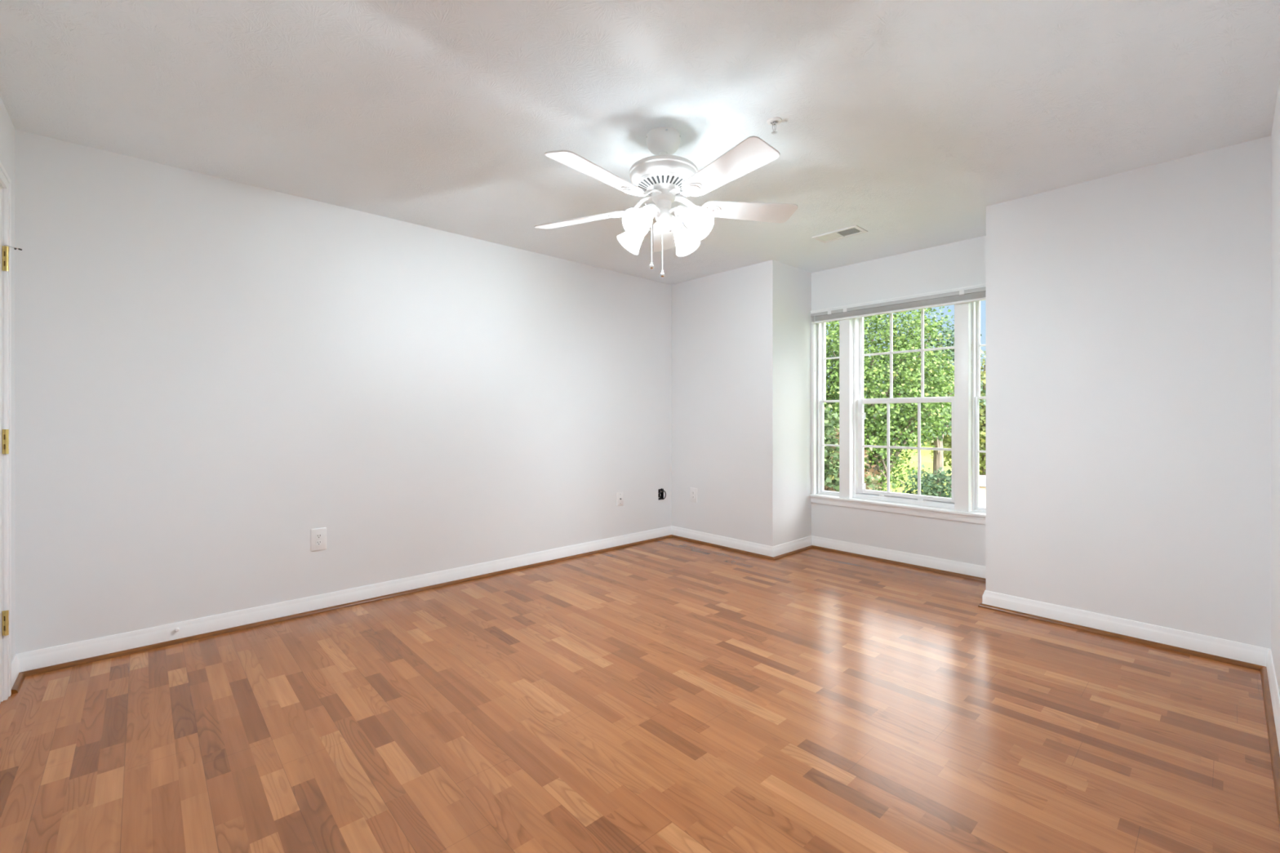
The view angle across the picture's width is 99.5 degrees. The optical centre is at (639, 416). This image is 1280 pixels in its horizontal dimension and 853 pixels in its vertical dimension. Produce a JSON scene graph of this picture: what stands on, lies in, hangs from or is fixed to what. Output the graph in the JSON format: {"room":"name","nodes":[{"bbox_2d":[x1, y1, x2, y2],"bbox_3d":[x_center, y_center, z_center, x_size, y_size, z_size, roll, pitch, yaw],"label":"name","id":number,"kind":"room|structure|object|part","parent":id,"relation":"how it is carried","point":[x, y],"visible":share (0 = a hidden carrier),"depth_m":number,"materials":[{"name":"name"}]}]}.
{"room":"empty bedroom","nodes":[
{"label":"empty bedroom","id":0,"kind":"room"},
{"bbox_2d":[0,96,14,660],"bbox_3d":[-1.550,-0.062,0.974,0.130,2.440,4.053,0,0,-43],"label":"wall","id":1,"kind":"structure","parent":0,"point":[6,127],"depth_m":2.37,"materials":[{"name":"paint"}]},
{"bbox_2d":[0,160,22,703],"bbox_3d":[-2.351,0.085,1.881,0.180,2.145,0.920,0,0,-43],"label":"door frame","id":2,"kind":"structure","parent":1,"relation":"in","point":[6,246],"depth_m":2.21,"materials":[{"name":"white paint"}]},
{"bbox_3d":[-2.316,0.085,1.914,0.016,2.145,0.920,0,0,-43],"label":"casing","id":3,"kind":"part","parent":2,"relation":"part of","materials":[{"name":"white paint"}]},
{"bbox_2d":[11,653,19,688],"bbox_3d":[-2.705,1.108,2.336,0.014,0.100,0.223,0,0,-43],"label":"baseboard","id":4,"kind":"structure","parent":1,"relation":"attached to","point":[15,662],"depth_m":2.35,"materials":[{"name":"white paint"}]},
{"bbox_2d":[11,672,25,693],"bbox_3d":[-2.688,1.148,2.342,0.019,0.019,0.208,0,0,-43],"label":"trim","id":5,"kind":"structure","parent":1,"relation":"attached to","point":[19,681],"depth_m":2.32,"materials":[{"name":"brown wood"}]},
{"bbox_2d":[14,128,671,653],"bbox_3d":[-1.283,-0.062,3.884,4.463,2.440,0.130,0,0,-43],"label":"wall","id":6,"kind":"structure","parent":0,"point":[212,374],"depth_m":3.10,"materials":[{"name":"paint"}]},
{"bbox_2d":[310,527,326,551],"bbox_3d":[-1.907,0.728,3.215,0.084,0.132,0.009,0,0,-43],"label":"wall outlet","id":7,"kind":"object","parent":6,"relation":"attached to","point":[317,535],"visible":1,"depth_m":3.21,"materials":[{"name":"white plastic"}]},
{"bbox_2d":[315,540,322,545],"bbox_3d":[-1.906,0.747,3.213,0.033,0.027,0.003,0,0,-43],"label":"receptacle","id":8,"kind":"object","parent":7,"relation":"attached to","point":[317,542],"depth_m":3.21,"materials":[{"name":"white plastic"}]},
{"bbox_2d":[315,533,322,538],"bbox_3d":[-1.906,0.708,3.213,0.033,0.027,0.003,0,0,-43],"label":"receptacle","id":9,"kind":"object","parent":7,"relation":"attached to","point":[317,535],"depth_m":3.21,"materials":[{"name":"white plastic"}]},
{"bbox_2d":[16,525,671,672],"bbox_3d":[-1.234,1.108,3.831,4.203,0.100,0.014,0,0,-43],"label":"baseboard","id":10,"kind":"structure","parent":6,"relation":"attached to","point":[42,658],"depth_m":3.10,"materials":[{"name":"white paint"}]},
{"bbox_2d":[20,534,671,676],"bbox_3d":[-1.222,1.148,3.818,4.174,0.019,0.019,0,0,-43],"label":"trim","id":11,"kind":"structure","parent":6,"relation":"attached to","point":[91,660],"depth_m":3.10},
{"bbox_2d":[616,491,623,506],"bbox_3d":[-0.173,0.728,4.805,0.076,0.120,0.017,0,0,-43],"label":"wall plate","id":12,"kind":"object","parent":6,"relation":"attached to","point":[620,495],"visible":1,"depth_m":4.80,"materials":[{"name":"white plastic"}]},
{"bbox_2d":[657,488,666,500],"bbox_3d":[0.187,0.734,5.179,0.080,0.109,0.104,0,0,-43],"label":"wall outlet","id":13,"kind":"object","parent":6,"relation":"attached to","point":[660,491],"visible":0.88,"depth_m":5.17,"materials":[{"name":"black plastic"}]},
{"bbox_2d":[0,537,1279,852],"bbox_3d":[0.286,1.218,2.662,5.138,0.120,4.073,0,0,-43],"label":"floor","id":14,"kind":"structure","parent":0,"point":[671,695],"depth_m":1.97,"materials":[{"name":"brown wood"}]},
{"bbox_2d":[0,0,1279,284],"bbox_3d":[0.286,-1.382,2.662,5.138,0.200,4.073,0,0,-43],"label":"ceiling","id":15,"kind":"structure","parent":0,"point":[903,121],"depth_m":2.18,"materials":[{"name":"white paint"}]},
{"bbox_2d":[534,126,797,277],"bbox_3d":[0.101,-0.955,2.436,1.254,0.654,1.263,0,0,-43],"label":"ceiling fan","id":16,"kind":"object","parent":15,"relation":"hanging from","point":[663,175],"visible":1,"depth_m":2.38,"materials":[{"name":"white metal"}]},
{"bbox_3d":[-0.283,-0.953,2.624,0.469,0.006,0.150,-2,13,22],"label":"blade","id":17,"kind":"part","parent":16,"relation":"part of","materials":[{"name":"white wood"}]},
{"bbox_3d":[-0.161,-0.963,2.147,0.150,0.006,0.469,17,11,38],"label":"blade","id":18,"kind":"part","parent":16,"relation":"part of","materials":[{"name":"white wood"}]},
{"bbox_3d":[-0.028,-0.848,2.572,0.158,0.150,0.130,0,0,37],"label":"lamp shade","id":19,"kind":"part","parent":16,"relation":"part of","materials":[{"name":"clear glass"}]},
{"bbox_3d":[0.004,-0.848,2.334,0.130,0.150,0.158,0,0,37],"label":"lamp shade","id":20,"kind":"part","parent":16,"relation":"part of","materials":[{"name":"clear glass"}]},
{"bbox_3d":[0.009,-0.860,2.342,0.051,0.070,0.077,0,0,37],"label":"bulb","id":21,"kind":"part","parent":16,"relation":"part of","materials":[{"name":"white glass"}]},
{"bbox_2d":[642,203,657,219],"bbox_3d":[0.043,-0.905,2.387,0.073,0.073,0.072,0,0,-43],"label":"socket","id":22,"kind":"object","parent":16,"relation":"attached to","point":[652,210],"depth_m":2.36,"materials":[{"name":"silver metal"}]},
{"bbox_3d":[0.053,-0.684,2.449,0.023,0.032,0.023,0,0,-43],"label":"pull knob","id":23,"kind":"part","parent":16,"relation":"part of","materials":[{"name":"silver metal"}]},
{"bbox_3d":[0.062,-0.805,2.453,0.024,0.218,0.003,0,0,-20],"label":"pull chain","id":24,"kind":"part","parent":16,"relation":"part of","materials":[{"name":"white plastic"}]},
{"bbox_3d":[0.102,-0.778,2.444,0.003,0.244,0.014,0,0,11],"label":"pull chain","id":25,"kind":"part","parent":16,"relation":"part of","materials":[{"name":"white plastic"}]},
{"bbox_3d":[0.101,-0.644,2.439,0.023,0.032,0.023,0,0,-43],"label":"pull knob","id":26,"kind":"part","parent":16,"relation":"part of","materials":[{"name":"silver metal"}]},
{"bbox_3d":[0.134,-0.965,2.888,0.150,0.006,0.469,-14,-1,4],"label":"blade","id":27,"kind":"part","parent":16,"relation":"part of","materials":[{"name":"white wood"}]},
{"bbox_3d":[0.153,-0.927,2.434,0.062,0.030,0.028,0,0,37],"label":"lamp arm","id":28,"kind":"part","parent":16,"relation":"part of","materials":[{"name":"white metal"}]},
{"bbox_2d":[668,216,684,232],"bbox_3d":[0.169,-0.905,2.552,0.063,0.073,0.072,0,0,41],"label":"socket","id":29,"kind":"object","parent":16,"relation":"attached to","point":[676,225],"depth_m":2.53,"materials":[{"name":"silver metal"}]},
{"bbox_2d":[674,204,690,222],"bbox_3d":[0.190,-0.905,2.407,0.072,0.073,0.063,0,0,41],"label":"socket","id":30,"kind":"object","parent":16,"relation":"attached to","point":[681,212],"depth_m":2.38,"materials":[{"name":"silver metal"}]},
{"bbox_3d":[0.210,-0.848,2.604,0.130,0.150,0.158,0,0,37],"label":"lamp shade","id":31,"kind":"part","parent":16,"relation":"part of","materials":[{"name":"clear glass"}]},
{"bbox_3d":[0.242,-0.848,2.366,0.158,0.150,0.130,0,0,37],"label":"lamp shade","id":32,"kind":"part","parent":16,"relation":"part of","materials":[{"name":"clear glass"}]},
{"bbox_3d":[0.234,-0.860,2.372,0.077,0.070,0.051,0,0,37],"label":"bulb","id":33,"kind":"part","parent":16,"relation":"part of","materials":[{"name":"white glass"}]},
{"bbox_3d":[0.331,-0.963,2.115,0.150,0.006,0.469,16,-8,-31],"label":"blade","id":34,"kind":"part","parent":16,"relation":"part of","materials":[{"name":"white wood"}]},
{"bbox_3d":[0.513,-0.977,2.573,0.469,0.006,0.150,-2,-13,-14],"label":"blade","id":35,"kind":"part","parent":16,"relation":"part of","materials":[{"name":"white wood"}]},
{"bbox_2d":[766,116,782,133],"bbox_3d":[0.582,-1.255,2.345,0.064,0.054,0.064,0,0,-43],"label":"sprinkler head","id":36,"kind":"object","parent":15,"relation":"attached to","point":[774,121],"visible":1,"depth_m":2.34},
{"bbox_2d":[812,225,867,243],"bbox_3d":[1.399,-1.274,3.793,0.172,0.016,0.324,0,0,-43],"label":"ceiling vent","id":37,"kind":"object","parent":15,"relation":"in","point":[855,229],"visible":1,"depth_m":3.79,"materials":[{"name":"white metal"}]},
{"bbox_2d":[671,259,772,546],"bbox_3d":[0.699,-0.062,4.930,0.130,2.440,1.273,0,0,-43],"label":"wall","id":38,"kind":"structure","parent":0,"point":[722,322],"depth_m":4.78,"materials":[{"name":"paint"}]},
{"bbox_2d":[689,487,697,502],"bbox_3d":[0.498,0.728,5.046,0.009,0.132,0.084,0,0,-43],"label":"wall outlet","id":39,"kind":"object","parent":38,"relation":"attached to","point":[693,491],"visible":1,"depth_m":5.04,"materials":[{"name":"white plastic"}]},
{"bbox_2d":[671,525,773,556],"bbox_3d":[0.695,1.108,4.828,0.014,0.100,1.158,0,0,-43],"label":"baseboard","id":40,"kind":"structure","parent":38,"relation":"attached to","point":[759,548],"depth_m":4.76,"materials":[{"name":"white paint"}]},
{"bbox_2d":[671,534,773,559],"bbox_3d":[0.694,1.148,4.804,0.019,0.019,1.162,0,0,-43],"label":"trim","id":41,"kind":"structure","parent":38,"relation":"attached to","point":[673,535],"depth_m":4.74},
{"bbox_2d":[772,259,811,546],"bbox_3d":[1.308,-0.062,4.713,0.734,2.440,0.130,0,0,-43],"label":"wall","id":42,"kind":"structure","parent":0,"point":[791,286],"depth_m":4.59,"materials":[{"name":"paint"}]},
{"bbox_2d":[773,535,812,556],"bbox_3d":[1.304,1.108,4.611,0.619,0.100,0.014,0,0,-43],"label":"baseboard","id":43,"kind":"structure","parent":42,"relation":"attached to","point":[788,547],"depth_m":4.59,"materials":[{"name":"white paint"}]},
{"bbox_2d":[773,545,813,559],"bbox_3d":[1.303,1.148,4.588,0.624,0.019,0.019,0,0,-43],"label":"trim","id":44,"kind":"structure","parent":42,"relation":"attached to","point":[786,554],"depth_m":4.57,"materials":[{"name":"brown wood"}]},
{"bbox_2d":[809,235,986,566],"bbox_3d":[2.094,-0.062,4.318,0.214,2.440,1.876,0,0,-43],"label":"wall","id":45,"kind":"structure","parent":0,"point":[960,264],"depth_m":4.25,"materials":[{"name":"paint"}]},
{"bbox_2d":[811,318,853,498],"bbox_3d":[1.702,-0.113,4.744,0.154,1.601,0.356,0,0,-43],"label":"window","id":46,"kind":"structure","parent":45,"relation":"attached to","point":[821,327],"depth_m":4.62,"materials":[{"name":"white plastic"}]},
{"bbox_3d":[1.697,0.265,4.785,0.030,0.826,0.211,0,0,-43],"label":"sash","id":47,"kind":"part","parent":46,"relation":"part of","materials":[{"name":"white plastic"}]},
{"bbox_3d":[1.720,-0.517,4.807,0.030,0.769,0.211,0,0,-43],"label":"sash","id":48,"kind":"part","parent":46,"relation":"part of","materials":[{"name":"white plastic"}]},
{"bbox_2d":[810,286,986,371],"bbox_3d":[2.014,-0.655,4.246,0.042,0.518,1.470,0,0,-43],"label":"mini blind","id":49,"kind":"object","parent":45,"relation":"attached to","point":[962,296],"visible":0.83,"depth_m":4.20,"materials":[{"name":"white paint"}]},
{"bbox_3d":[2.016,-0.897,4.248,0.028,0.028,1.470,0,0,-43],"label":"head rail","id":50,"kind":"part","parent":49,"relation":"part of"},
{"bbox_3d":[2.017,-0.829,4.249,0.027,0.016,1.464,0,0,-43],"label":"rail","id":51,"kind":"part","parent":49,"relation":"part of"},
{"bbox_2d":[811,535,986,578],"bbox_3d":[2.035,1.108,4.263,0.014,0.100,1.516,0,0,-43],"label":"baseboard","id":52,"kind":"structure","parent":45,"relation":"attached to","point":[973,570],"depth_m":4.23,"materials":[{"name":"white paint"}]},
{"bbox_2d":[853,308,954,509],"bbox_3d":[2.125,-0.113,4.349,0.110,1.601,0.824,0,0,-43],"label":"window","id":53,"kind":"structure","parent":45,"relation":"attached to","point":[859,401],"depth_m":4.45,"materials":[{"name":"white plastic"}]},
{"bbox_3d":[2.124,0.246,4.340,0.036,0.797,0.758,0,0,-43],"label":"sash","id":54,"kind":"part","parent":53,"relation":"part of","materials":[{"name":"white plastic"}]},
{"bbox_3d":[2.149,-0.510,4.370,0.034,0.766,0.784,0,0,-43],"label":"sash","id":55,"kind":"part","parent":53,"relation":"part of","materials":[{"name":"white plastic"}]},
{"bbox_2d":[954,301,986,512],"bbox_3d":[2.477,-0.113,3.902,0.154,1.601,0.333,0,0,-43],"label":"window","id":56,"kind":"structure","parent":45,"relation":"attached to","point":[975,306],"depth_m":3.94,"materials":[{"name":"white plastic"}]},
{"bbox_3d":[2.525,0.265,3.884,0.030,0.826,0.213,0,0,-43],"label":"sash","id":57,"kind":"part","parent":56,"relation":"part of","materials":[{"name":"white plastic"}]},
{"bbox_3d":[2.549,-0.517,3.906,0.030,0.769,0.213,0,0,-43],"label":"sash","id":58,"kind":"part","parent":56,"relation":"part of","materials":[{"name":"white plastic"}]},
{"bbox_2d":[812,545,986,582],"bbox_3d":[2.022,1.148,4.252,0.019,0.019,1.487,0,0,-43],"label":"trim","id":59,"kind":"structure","parent":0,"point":[963,575],"depth_m":4.21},
{"bbox_2d":[986,135,1271,648],"bbox_3d":[2.584,-0.062,2.880,0.130,2.440,1.263,0,0,-43],"label":"wall","id":60,"kind":"structure","parent":0,"point":[1128,313],"depth_m":2.81,"materials":[{"name":"paint"}]},
{"bbox_2d":[977,603,1265,671],"bbox_3d":[2.458,1.148,2.886,0.019,0.019,1.152,0,0,-43],"label":"trim","id":61,"kind":"structure","parent":60,"relation":"attached to","point":[1231,661],"depth_m":2.80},
{"bbox_2d":[982,590,1269,666],"bbox_3d":[2.482,1.108,2.885,0.014,0.100,1.148,0,0,-43],"label":"baseboard","id":62,"kind":"structure","parent":60,"relation":"attached to","point":[1251,654],"depth_m":2.80,"materials":[{"name":"white paint"}]},
{"bbox_2d":[1271,78,1279,696],"bbox_3d":[1.373,-0.062,0.997,4.463,2.440,0.130,0,0,-43],"label":"wall","id":63,"kind":"structure","parent":0,"point":[1275,135],"depth_m":2.19,"materials":[{"name":"paint"}]},
{"bbox_2d":[1260,666,1279,827],"bbox_3d":[1.312,1.148,1.062,4.174,0.019,0.019,0,0,-43],"label":"trim","id":64,"kind":"structure","parent":63,"relation":"attached to","point":[1273,745],"depth_m":1.94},
{"bbox_2d":[1266,648,1279,755],"bbox_3d":[1.324,1.108,1.050,4.203,0.100,0.014,0,0,-43],"label":"baseboard","id":65,"kind":"structure","parent":63,"relation":"attached to","point":[1274,693],"depth_m":2.13,"materials":[{"name":"white paint"}]},
{"label":"outside","id":66,"kind":"structure","parent":0,"visible":0},
{"bbox_2d":[830,435,980,495],"bbox_3d":[34.908,4.308,91.425,164.000,0.300,200.000,0,0,-43],"label":"lawn","id":67,"kind":"structure","parent":66,"point":[926,458],"depth_m":46.92,"materials":[{"name":"plant"}]},
{"bbox_2d":[823,404,895,492],"bbox_3d":[2.792,1.774,8.603,2.725,4.774,2.103,0,0,11],"label":"shrubby tree","id":68,"kind":"object","parent":67,"relation":"on","point":[831,474],"visible":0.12,"depth_m":8.14,"materials":[{"name":"green plant"}]},
{"bbox_2d":[823,306,954,493],"bbox_3d":[5.184,0.479,13.101,5.764,7.365,4.186,0,0,-14],"label":"leafy tree","id":69,"kind":"object","parent":67,"relation":"on","point":[874,430],"visible":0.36,"depth_m":12.33,"materials":[{"name":"green plant"}]},
{"bbox_2d":[894,459,951,497],"bbox_3d":[9.156,2.755,17.002,2.414,2.814,2.164,0,0,24],"label":"shrub","id":70,"kind":"object","parent":67,"relation":"on","point":[940,490],"visible":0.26,"depth_m":16.81,"materials":[{"name":"green plant"}]},
{"bbox_2d":[863,307,986,484],"bbox_3d":[12.057,-0.384,23.960,6.292,9.090,5.096,0,0,6],"label":"tree","id":71,"kind":"object","parent":67,"relation":"on","point":[938,455],"visible":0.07,"depth_m":23.53,"materials":[{"name":"green leaves"},{"name":"bark"}]},
{"bbox_2d":[921,349,986,475],"bbox_3d":[19.866,-0.250,32.160,5.857,8.824,7.037,0,0,-37],"label":"tree","id":72,"kind":"object","parent":67,"relation":"on","point":[982,416],"visible":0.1,"depth_m":31.47,"materials":[{"name":"green plant"}]},
{"bbox_2d":[948,475,986,507],"bbox_3d":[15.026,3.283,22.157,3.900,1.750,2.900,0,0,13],"label":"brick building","id":73,"kind":"structure","parent":67,"relation":"on","point":[982,478],"depth_m":21.21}
]}

